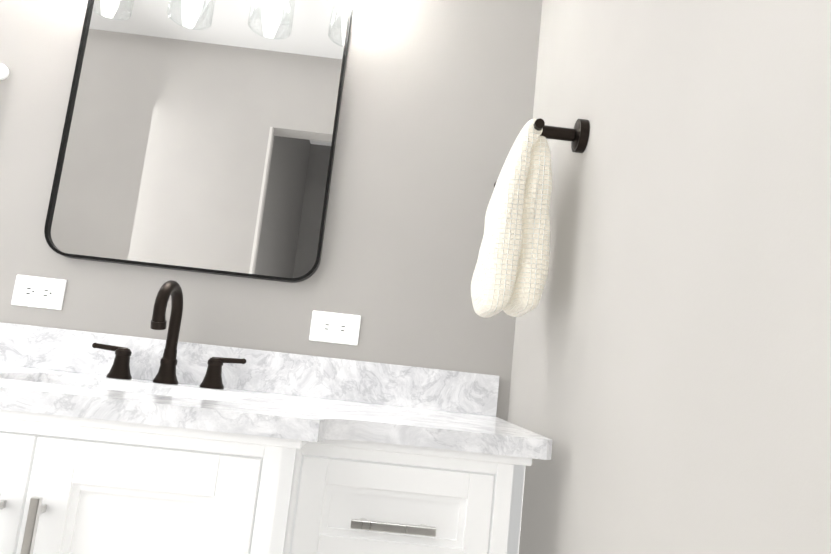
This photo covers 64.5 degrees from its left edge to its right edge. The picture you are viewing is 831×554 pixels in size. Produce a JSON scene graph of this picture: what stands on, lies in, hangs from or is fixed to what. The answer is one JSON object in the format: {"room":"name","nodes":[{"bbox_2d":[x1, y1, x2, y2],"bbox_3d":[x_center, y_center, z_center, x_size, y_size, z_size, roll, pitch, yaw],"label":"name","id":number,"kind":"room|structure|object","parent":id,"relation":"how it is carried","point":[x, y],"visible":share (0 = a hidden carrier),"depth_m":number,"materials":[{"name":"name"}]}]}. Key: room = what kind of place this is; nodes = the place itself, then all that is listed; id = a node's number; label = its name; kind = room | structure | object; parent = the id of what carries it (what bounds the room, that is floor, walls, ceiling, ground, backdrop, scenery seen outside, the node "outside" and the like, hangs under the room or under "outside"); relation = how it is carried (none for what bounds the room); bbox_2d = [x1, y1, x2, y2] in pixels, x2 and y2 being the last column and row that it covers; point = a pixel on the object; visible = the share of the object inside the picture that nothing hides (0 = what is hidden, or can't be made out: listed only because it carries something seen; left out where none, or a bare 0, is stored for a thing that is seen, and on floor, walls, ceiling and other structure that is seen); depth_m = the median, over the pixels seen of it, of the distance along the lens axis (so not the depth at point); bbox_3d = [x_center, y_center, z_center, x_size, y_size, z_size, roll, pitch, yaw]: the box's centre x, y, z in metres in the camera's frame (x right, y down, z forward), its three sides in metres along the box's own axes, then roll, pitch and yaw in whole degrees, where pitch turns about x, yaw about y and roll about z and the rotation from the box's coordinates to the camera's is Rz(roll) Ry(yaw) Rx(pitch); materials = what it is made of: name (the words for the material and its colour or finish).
{"room":"bathroom","nodes":[
{"label":"bathroom","id":0,"kind":"room"},
{"bbox_2d":[0,0,541,420],"bbox_3d":[-1.205,-0.165,1.619,3.172,2.450,0.120,6,-8,-2],"label":"wall","id":1,"kind":"structure","parent":0,"point":[436,109],"depth_m":1.61,"materials":[{"name":"beige paint"}]},
{"bbox_2d":[0,63,8,79],"bbox_3d":[-1.032,-0.348,1.560,0.040,0.362,0.063,6,-8,-2],"label":"grab rail","id":2,"kind":"object","parent":1,"relation":"attached to","point":[4,71],"visible":1,"depth_m":1.61,"materials":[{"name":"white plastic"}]},
{"bbox_2d":[11,275,66,309],"bbox_3d":[-0.881,0.035,1.540,0.116,0.072,0.009,6,-8,-2],"label":"electrical outlet","id":3,"kind":"object","parent":1,"relation":"attached to","point":[39,292],"visible":1,"depth_m":1.54,"materials":[{"name":"white plastic"}]},
{"bbox_2d":[44,0,353,282],"bbox_3d":[-0.509,-0.434,1.614,0.644,0.848,0.028,6,-8,-2],"label":"mirror","id":4,"kind":"object","parent":1,"relation":"attached to","point":[199,136],"visible":0.98,"depth_m":1.59,"materials":[{"name":"black mirror"}]},
{"bbox_2d":[0,322,499,415],"bbox_3d":[-0.551,0.197,1.525,1.498,0.095,0.020,6,-8,-2],"label":"backsplash","id":5,"kind":"structure","parent":1,"relation":"attached to","point":[30,346],"depth_m":1.52,"materials":[{"name":"white stone"}]},
{"bbox_2d":[250,0,280,5],"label":"sconce","id":6,"kind":"object","parent":1,"relation":"attached to","point":[254,0],"depth_m":1.62,"materials":[{"name":"grey"}]},
{"bbox_2d":[309,310,360,345],"bbox_3d":[-0.191,0.121,1.561,0.116,0.072,0.009,6,-8,-2],"label":"outlet","id":7,"kind":"object","parent":1,"relation":"attached to","point":[333,327],"visible":1,"depth_m":1.56,"materials":[{"name":"white plastic"}]},
{"bbox_2d":[507,0,830,553],"bbox_3d":[0.386,-0.216,0.120,0.120,2.450,3.010,6,-8,-2],"label":"wall","id":8,"kind":"structure","parent":0,"point":[670,388],"depth_m":0.69,"materials":[{"name":"beige paint"}]},
{"bbox_2d":[471,118,589,317],"bbox_3d":[0.193,-0.086,1.290,0.156,0.350,0.410,6,-8,-2],"label":"towel rail","id":9,"kind":"object","parent":8,"relation":"attached to","point":[510,275],"visible":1,"depth_m":1.11,"materials":[{"name":"white fabric"}]},
{"bbox_2d":[471,118,552,317],"bbox_3d":[0.177,-0.098,1.196,0.114,0.342,0.216,6,-8,-2],"label":"towel","id":10,"kind":"object","parent":9,"relation":"hanging from","point":[510,275],"depth_m":1.10,"materials":[{"name":"white fabric"}]},
{"bbox_3d":[-1.804,0.817,-0.072,4.252,0.100,3.130,6,-8,-2],"label":"floor","id":11,"kind":"structure","parent":0,"visible":0},
{"bbox_2d":[0,400,550,553],"bbox_3d":[-0.590,0.647,1.152,1.444,0.846,0.625,6,-8,-2],"label":"bathroom vanity","id":12,"kind":"object","parent":11,"relation":"on","point":[123,444],"depth_m":0.93,"materials":[{"name":"white wood"}]},
{"bbox_2d":[0,364,552,455],"bbox_3d":[-0.544,0.217,1.218,1.498,0.030,0.622,6,-8,-2],"label":"countertop","id":13,"kind":"structure","parent":12,"relation":"on","point":[17,382],"depth_m":1.01,"materials":[{"name":"white stone"}]},
{"bbox_2d":[60,380,219,399],"bbox_3d":[-0.553,0.299,1.225,0.462,0.157,0.332,6,-8,-2],"label":"sink","id":14,"kind":"object","parent":13,"relation":"in","point":[61,381],"depth_m":1.39,"materials":[{"name":"white ceramic"}]},
{"bbox_2d":[92,280,247,387],"bbox_3d":[-0.539,0.118,1.425,0.328,0.224,0.151,6,-8,-2],"label":"faucet","id":15,"kind":"object","parent":13,"relation":"on","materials":[{"name":"black metal"}]}
]}

